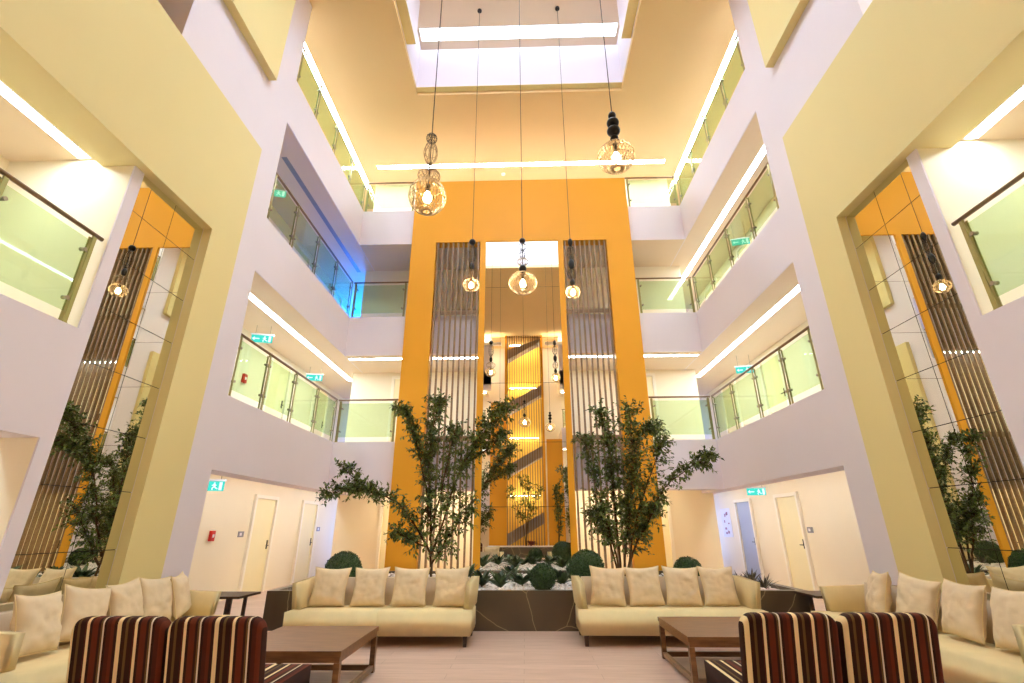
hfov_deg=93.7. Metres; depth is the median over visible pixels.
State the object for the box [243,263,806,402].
ceiling
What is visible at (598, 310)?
screen
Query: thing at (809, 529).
plate
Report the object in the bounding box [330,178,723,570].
wall
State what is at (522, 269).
pendant lamp
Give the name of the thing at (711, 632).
coffee table
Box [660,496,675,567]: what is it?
door
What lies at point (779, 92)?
wall
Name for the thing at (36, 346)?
floor
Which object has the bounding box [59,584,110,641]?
cushion
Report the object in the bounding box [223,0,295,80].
wall panel
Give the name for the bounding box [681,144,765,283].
recessed light
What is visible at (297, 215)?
glass balustrade
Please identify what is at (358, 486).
ficus tree
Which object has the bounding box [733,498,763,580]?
door
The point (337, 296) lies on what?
door
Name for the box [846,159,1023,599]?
wall mirror
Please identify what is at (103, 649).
striped chair
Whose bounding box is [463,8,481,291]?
pendant lamp
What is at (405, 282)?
glass balustrade
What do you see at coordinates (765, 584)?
spiky grass
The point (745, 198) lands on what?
glass balustrade
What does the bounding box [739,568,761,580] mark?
spiky grass
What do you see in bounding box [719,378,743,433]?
door
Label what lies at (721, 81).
glass balustrade
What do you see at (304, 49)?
glass balustrade
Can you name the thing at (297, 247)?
door
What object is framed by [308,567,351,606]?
cushion
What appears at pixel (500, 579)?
leafy plant
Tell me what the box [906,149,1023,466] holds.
wall
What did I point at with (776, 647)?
striped chair
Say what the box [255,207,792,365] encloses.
parapet
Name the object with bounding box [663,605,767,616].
seat cushion
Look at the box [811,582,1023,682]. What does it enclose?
sofa
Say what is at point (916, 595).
cushion
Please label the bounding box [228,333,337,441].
glass balustrade
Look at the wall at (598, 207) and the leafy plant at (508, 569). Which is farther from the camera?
the wall at (598, 207)
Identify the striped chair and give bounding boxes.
[66,616,171,682]
[163,616,311,682]
[704,612,842,682]
[835,612,943,682]
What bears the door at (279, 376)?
in the wall at (216, 565)
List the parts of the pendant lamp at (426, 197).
bulb, lamp shade, cord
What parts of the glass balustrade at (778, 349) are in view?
post, post, post, handrail, post, post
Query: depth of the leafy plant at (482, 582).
8.21 m
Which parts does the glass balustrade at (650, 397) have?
post, handrail, post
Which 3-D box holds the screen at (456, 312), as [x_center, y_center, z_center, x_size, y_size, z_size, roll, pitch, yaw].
[-1.525,1.169,12.297,1.270,8.565,0.110,-1,-21,1]
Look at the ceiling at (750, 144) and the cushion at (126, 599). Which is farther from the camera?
the ceiling at (750, 144)
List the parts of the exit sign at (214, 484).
sign panel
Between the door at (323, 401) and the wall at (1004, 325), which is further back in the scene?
the door at (323, 401)
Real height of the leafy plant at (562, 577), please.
0.358 m
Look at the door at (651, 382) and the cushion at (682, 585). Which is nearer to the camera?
the cushion at (682, 585)
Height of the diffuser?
0.006 m
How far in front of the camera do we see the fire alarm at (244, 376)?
10.97 m
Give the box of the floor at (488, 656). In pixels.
[214,584,945,682]
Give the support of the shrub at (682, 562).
on the pebbles
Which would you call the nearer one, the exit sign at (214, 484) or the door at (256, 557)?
the exit sign at (214, 484)
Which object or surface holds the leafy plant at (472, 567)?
on the pebbles
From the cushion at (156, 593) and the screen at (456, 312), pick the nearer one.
the cushion at (156, 593)
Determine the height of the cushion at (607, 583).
0.511 m
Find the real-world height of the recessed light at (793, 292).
0.009 m
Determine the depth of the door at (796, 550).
11.33 m
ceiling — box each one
[0,79,93,161]
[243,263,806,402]
[270,113,775,316]
[296,0,744,211]
[417,0,619,49]
[960,84,1023,140]
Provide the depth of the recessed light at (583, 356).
12.96 m
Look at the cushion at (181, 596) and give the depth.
5.75 m
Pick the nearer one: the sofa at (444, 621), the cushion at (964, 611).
the cushion at (964, 611)
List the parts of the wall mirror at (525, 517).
mirror panel, mirror panel, mirror panel, mirror panel, mirror panel, mirror panel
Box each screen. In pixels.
[418,242,479,570]
[564,240,632,567]
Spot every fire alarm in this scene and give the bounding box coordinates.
[208,531,215,540]
[241,373,247,382]
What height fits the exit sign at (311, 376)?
0.405 m
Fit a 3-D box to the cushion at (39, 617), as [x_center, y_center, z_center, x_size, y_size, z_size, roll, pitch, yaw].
[-4.085,2.423,4.139,0.245,0.488,0.501,0,-21,0]
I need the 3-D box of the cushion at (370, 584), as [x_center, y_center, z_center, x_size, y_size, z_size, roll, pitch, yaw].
[-2.008,3.452,6.767,0.519,0.498,0.244,-2,-21,5]
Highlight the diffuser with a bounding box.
[644,355,697,356]
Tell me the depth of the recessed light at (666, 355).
12.90 m
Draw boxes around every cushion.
[0,643,69,682]
[9,590,62,657]
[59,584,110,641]
[105,577,143,615]
[139,576,171,619]
[170,571,190,618]
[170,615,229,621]
[283,605,388,625]
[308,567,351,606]
[349,567,389,606]
[376,605,474,636]
[390,567,430,606]
[432,566,469,606]
[576,605,673,635]
[589,565,626,606]
[623,566,665,606]
[661,566,703,606]
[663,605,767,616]
[696,566,740,605]
[811,611,942,631]
[866,571,891,611]
[896,571,941,628]
[938,632,1023,682]
[941,578,987,644]
[990,586,1023,651]
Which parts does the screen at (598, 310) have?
cross rail, cross rail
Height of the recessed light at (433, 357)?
0.009 m
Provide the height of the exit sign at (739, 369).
0.505 m
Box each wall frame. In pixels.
[0,0,261,584]
[783,0,1023,591]
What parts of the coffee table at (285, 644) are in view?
leg, rail, leg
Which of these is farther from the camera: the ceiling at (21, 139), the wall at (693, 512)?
the wall at (693, 512)
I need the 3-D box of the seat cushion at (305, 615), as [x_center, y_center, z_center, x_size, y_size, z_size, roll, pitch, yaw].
[-2.342,3.756,6.480,1.207,0.270,0.670,-1,-21,1]
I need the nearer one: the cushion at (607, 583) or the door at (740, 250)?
the cushion at (607, 583)
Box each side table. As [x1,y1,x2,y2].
[219,591,260,615]
[794,591,827,610]
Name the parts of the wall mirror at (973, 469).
mirror panel, mirror panel, mirror panel, mirror panel, mirror panel, mirror panel, mirror panel, mirror panel, mirror panel, mirror panel, mirror panel, mirror panel, mirror panel, mirror panel, mirror panel, mirror panel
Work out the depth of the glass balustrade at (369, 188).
14.91 m
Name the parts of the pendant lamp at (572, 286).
cord, lamp shade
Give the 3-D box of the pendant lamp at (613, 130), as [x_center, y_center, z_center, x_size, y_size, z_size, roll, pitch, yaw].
[1.128,-6.242,6.902,0.405,9.390,0.406,-16,-26,34]
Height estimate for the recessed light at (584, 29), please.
0.009 m
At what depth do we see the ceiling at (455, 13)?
13.10 m
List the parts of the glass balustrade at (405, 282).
post, handrail, post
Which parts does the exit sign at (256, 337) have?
sign panel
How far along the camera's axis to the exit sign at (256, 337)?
10.81 m
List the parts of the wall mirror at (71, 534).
mirror panel, mirror panel, mirror panel, mirror panel, mirror panel, mirror panel, mirror panel, mirror panel, mirror panel, mirror panel, mirror panel, mirror panel, mirror panel, mirror panel, mirror panel, mirror panel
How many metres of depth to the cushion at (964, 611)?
4.49 m
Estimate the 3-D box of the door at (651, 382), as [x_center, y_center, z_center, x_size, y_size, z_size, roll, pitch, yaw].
[3.614,1.960,13.653,1.110,2.180,0.085,-1,-21,1]
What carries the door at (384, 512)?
in the wall at (693, 512)
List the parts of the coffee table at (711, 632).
leg, leg, rail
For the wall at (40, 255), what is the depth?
5.61 m
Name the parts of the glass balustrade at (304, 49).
post, post, post, post, post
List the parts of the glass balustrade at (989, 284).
post, handrail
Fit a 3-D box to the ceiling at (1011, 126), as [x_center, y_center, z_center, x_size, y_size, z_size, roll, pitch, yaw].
[5.785,-3.421,3.310,1.230,0.101,5.280,-1,-21,1]
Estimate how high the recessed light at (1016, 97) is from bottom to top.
0.009 m
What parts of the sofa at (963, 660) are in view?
arm, backrest, arm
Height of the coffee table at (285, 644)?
0.420 m
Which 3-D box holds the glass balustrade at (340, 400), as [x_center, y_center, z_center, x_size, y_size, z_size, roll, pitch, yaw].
[-3.716,2.014,12.257,1.550,1.113,0.070,-1,-21,1]
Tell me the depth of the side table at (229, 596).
7.03 m
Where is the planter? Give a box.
[263,571,810,630]
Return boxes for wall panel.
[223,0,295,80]
[747,0,808,67]
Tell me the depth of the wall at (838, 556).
11.26 m
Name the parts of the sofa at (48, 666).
arm, backrest, arm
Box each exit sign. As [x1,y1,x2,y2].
[207,477,226,490]
[251,325,274,342]
[271,188,286,197]
[306,367,323,380]
[730,225,749,245]
[734,356,753,373]
[745,485,765,494]
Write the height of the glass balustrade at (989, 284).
1.113 m
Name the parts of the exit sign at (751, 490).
sign panel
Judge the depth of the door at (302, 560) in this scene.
13.97 m
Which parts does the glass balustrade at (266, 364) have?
post, post, handrail, post, post, post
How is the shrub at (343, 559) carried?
on the pebbles
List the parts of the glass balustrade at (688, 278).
post, handrail, post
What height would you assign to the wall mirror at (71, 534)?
5.610 m
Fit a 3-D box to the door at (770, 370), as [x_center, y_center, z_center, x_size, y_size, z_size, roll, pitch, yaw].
[6.647,1.331,12.064,0.085,2.180,1.110,-1,-21,1]
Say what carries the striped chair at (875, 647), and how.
on the floor at (488, 656)
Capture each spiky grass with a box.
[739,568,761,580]
[752,574,775,588]
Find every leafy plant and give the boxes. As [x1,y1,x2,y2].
[452,563,484,576]
[470,570,493,586]
[484,569,510,587]
[497,564,521,579]
[508,571,530,585]
[554,568,570,583]
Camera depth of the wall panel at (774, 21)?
8.65 m
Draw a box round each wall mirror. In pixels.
[0,175,202,611]
[480,241,570,570]
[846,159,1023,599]
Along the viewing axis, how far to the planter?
7.14 m
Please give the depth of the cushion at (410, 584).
6.68 m
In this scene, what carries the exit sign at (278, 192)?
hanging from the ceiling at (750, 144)
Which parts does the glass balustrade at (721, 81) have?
post, post, post, post, post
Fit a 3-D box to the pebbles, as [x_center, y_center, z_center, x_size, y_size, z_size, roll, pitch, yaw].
[0.382,4.454,8.922,7.890,0.108,3.438,-1,-21,1]
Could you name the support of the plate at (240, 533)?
attached to the wall at (216, 565)
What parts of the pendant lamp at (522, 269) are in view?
cord, lamp shade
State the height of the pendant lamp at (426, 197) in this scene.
9.900 m
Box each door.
[237,494,279,591]
[262,352,292,419]
[290,500,319,583]
[292,238,311,268]
[307,382,329,437]
[328,283,342,306]
[375,498,389,568]
[386,376,399,441]
[646,373,661,438]
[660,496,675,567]
[704,277,717,300]
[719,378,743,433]
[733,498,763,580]
[735,232,754,260]
[757,346,791,414]
[773,492,818,590]
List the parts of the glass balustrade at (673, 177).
post, handrail, post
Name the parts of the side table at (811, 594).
leg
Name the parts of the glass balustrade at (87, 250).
post, handrail, post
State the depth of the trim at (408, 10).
11.80 m
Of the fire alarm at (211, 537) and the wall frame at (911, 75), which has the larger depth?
the fire alarm at (211, 537)
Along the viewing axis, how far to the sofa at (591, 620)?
6.21 m
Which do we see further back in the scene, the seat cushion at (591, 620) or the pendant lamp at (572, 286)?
the pendant lamp at (572, 286)
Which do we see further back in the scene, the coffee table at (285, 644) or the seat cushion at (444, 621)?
the seat cushion at (444, 621)
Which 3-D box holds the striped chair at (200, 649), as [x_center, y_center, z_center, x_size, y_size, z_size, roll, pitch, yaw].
[-1.874,2.332,3.312,0.610,0.885,0.920,-1,-21,1]
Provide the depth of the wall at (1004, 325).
4.64 m
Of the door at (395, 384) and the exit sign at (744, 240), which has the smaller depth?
the exit sign at (744, 240)
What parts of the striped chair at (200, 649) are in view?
seat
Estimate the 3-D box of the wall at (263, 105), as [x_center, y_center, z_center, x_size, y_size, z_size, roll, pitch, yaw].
[-5.585,-3.963,3.322,1.650,12.650,11.820,-1,-21,1]
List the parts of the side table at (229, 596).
leg, leg, leg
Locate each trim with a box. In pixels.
[396,0,419,43]
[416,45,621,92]
[617,0,638,38]
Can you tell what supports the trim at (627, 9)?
attached to the wall at (623, 44)
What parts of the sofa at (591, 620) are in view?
arm, leg, backrest, arm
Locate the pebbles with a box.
[388,572,778,589]
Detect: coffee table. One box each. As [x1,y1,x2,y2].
[266,626,378,682]
[658,617,740,682]
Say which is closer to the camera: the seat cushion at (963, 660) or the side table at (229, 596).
the seat cushion at (963, 660)
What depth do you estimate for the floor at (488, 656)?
5.54 m
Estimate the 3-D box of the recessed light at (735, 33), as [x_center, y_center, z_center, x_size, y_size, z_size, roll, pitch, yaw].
[5.571,-6.663,13.914,0.174,0.009,6.424,-1,-21,1]
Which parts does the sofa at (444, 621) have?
arm, backrest, leg, arm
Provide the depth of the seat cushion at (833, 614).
6.06 m
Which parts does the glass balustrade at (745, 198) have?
post, post, post, handrail, post, post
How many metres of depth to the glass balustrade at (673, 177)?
14.68 m
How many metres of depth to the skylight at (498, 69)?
13.40 m
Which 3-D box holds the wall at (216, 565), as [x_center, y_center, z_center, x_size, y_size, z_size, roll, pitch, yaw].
[-6.381,-2.542,6.967,0.150,12.650,24.200,-1,-21,1]
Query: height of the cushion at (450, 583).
0.507 m
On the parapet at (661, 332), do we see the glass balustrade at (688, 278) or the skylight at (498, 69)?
the glass balustrade at (688, 278)
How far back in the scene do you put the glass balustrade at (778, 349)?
9.53 m
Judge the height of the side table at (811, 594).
0.530 m
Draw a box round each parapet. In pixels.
[211,389,843,494]
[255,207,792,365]
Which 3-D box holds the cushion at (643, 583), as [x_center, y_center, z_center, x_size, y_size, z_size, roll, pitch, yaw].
[1.853,3.426,6.734,0.516,0.503,0.247,1,-21,-3]
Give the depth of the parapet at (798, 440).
9.59 m
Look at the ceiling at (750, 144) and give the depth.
13.63 m
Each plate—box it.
[237,531,243,536]
[807,527,813,532]
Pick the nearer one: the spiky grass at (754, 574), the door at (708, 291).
the spiky grass at (754, 574)
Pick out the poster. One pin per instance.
(725, 513)
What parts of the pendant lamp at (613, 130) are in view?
cord, lamp shade, bulb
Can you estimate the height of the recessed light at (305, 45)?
0.009 m
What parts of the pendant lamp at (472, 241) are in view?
lamp shade, cord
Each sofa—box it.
[0,590,229,682]
[283,576,479,646]
[571,575,767,646]
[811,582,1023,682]
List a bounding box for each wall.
[0,155,358,601]
[0,160,133,544]
[0,166,144,597]
[107,0,311,583]
[278,70,768,269]
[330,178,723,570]
[384,178,666,570]
[395,0,639,85]
[688,195,869,590]
[728,0,956,584]
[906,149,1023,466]
[917,139,1023,314]
[981,296,1023,424]
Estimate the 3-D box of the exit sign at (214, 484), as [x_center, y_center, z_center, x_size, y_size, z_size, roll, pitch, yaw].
[-5.546,2.482,8.908,0.480,0.555,0.040,5,-22,-12]
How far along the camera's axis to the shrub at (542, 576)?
7.53 m
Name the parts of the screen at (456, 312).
cross rail, cross rail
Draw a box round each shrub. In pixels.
[325,550,362,576]
[529,562,556,589]
[568,549,604,578]
[673,556,701,575]
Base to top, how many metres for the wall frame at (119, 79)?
7.770 m
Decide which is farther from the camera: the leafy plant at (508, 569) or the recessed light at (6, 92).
the leafy plant at (508, 569)
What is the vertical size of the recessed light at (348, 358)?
0.009 m
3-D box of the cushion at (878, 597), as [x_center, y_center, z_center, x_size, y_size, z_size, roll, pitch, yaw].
[4.344,2.992,5.695,0.249,0.509,0.527,-6,-22,16]
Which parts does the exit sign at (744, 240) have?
sign panel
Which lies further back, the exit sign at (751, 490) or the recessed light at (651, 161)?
the recessed light at (651, 161)
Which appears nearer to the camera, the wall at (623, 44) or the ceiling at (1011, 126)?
the ceiling at (1011, 126)
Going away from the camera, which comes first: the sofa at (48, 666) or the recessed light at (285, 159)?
the sofa at (48, 666)
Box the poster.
[720,508,733,536]
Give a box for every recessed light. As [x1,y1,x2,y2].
[0,80,91,158]
[249,292,351,380]
[282,157,359,271]
[304,43,372,191]
[348,358,401,359]
[377,159,664,168]
[419,22,617,41]
[433,357,477,358]
[571,355,612,357]
[644,354,698,356]
[670,30,737,185]
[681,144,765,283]
[696,284,799,376]
[963,84,1023,138]
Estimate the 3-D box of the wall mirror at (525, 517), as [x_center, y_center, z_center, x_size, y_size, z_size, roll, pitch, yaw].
[0.293,1.132,12.226,2.048,8.570,0.042,-1,-21,1]
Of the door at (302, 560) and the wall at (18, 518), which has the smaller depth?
the wall at (18, 518)
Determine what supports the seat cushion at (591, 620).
on the sofa at (591, 620)
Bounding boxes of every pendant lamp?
[408,0,446,215]
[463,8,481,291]
[508,0,536,294]
[555,6,579,298]
[598,1,634,174]
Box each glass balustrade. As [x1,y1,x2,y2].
[0,168,103,322]
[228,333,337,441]
[267,172,352,314]
[297,47,366,208]
[335,399,397,441]
[351,281,407,316]
[365,182,415,211]
[625,176,678,206]
[635,277,694,312]
[648,396,714,439]
[676,34,744,202]
[692,162,778,309]
[711,326,823,438]
[951,171,1023,309]
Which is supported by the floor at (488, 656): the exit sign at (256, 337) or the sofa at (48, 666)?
the sofa at (48, 666)
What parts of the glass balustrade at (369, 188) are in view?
post, handrail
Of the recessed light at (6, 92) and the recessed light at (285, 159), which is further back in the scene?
the recessed light at (285, 159)
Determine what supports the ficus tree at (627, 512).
on the pebbles
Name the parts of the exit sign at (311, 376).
sign panel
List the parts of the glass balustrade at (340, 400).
post, handrail, post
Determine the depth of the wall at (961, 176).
5.43 m
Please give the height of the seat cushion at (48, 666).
0.270 m
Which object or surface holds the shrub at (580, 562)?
on the pebbles
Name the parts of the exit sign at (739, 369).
sign panel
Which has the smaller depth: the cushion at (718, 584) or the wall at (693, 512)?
the cushion at (718, 584)
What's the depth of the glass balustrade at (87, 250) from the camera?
5.11 m
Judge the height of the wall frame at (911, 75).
7.770 m
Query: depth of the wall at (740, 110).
12.62 m
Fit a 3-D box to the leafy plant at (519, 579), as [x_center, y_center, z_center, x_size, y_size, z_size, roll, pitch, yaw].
[0.192,4.191,8.446,0.564,0.347,0.513,-10,-23,25]
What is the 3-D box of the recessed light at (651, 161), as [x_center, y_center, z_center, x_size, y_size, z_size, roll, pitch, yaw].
[0.267,-5.870,15.905,9.524,0.009,0.184,-1,-21,1]
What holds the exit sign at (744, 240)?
hanging from the ceiling at (750, 144)
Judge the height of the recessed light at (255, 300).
0.009 m
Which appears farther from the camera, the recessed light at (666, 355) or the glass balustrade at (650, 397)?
the recessed light at (666, 355)
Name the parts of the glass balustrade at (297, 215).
post, post, handrail, post, post, post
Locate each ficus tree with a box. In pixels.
[315,388,519,576]
[571,395,724,575]
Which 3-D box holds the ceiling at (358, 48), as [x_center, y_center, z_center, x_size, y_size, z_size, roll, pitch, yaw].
[0.074,-8.553,9.226,14.000,0.150,24.600,-1,-21,1]
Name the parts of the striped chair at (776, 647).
seat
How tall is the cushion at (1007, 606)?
0.509 m

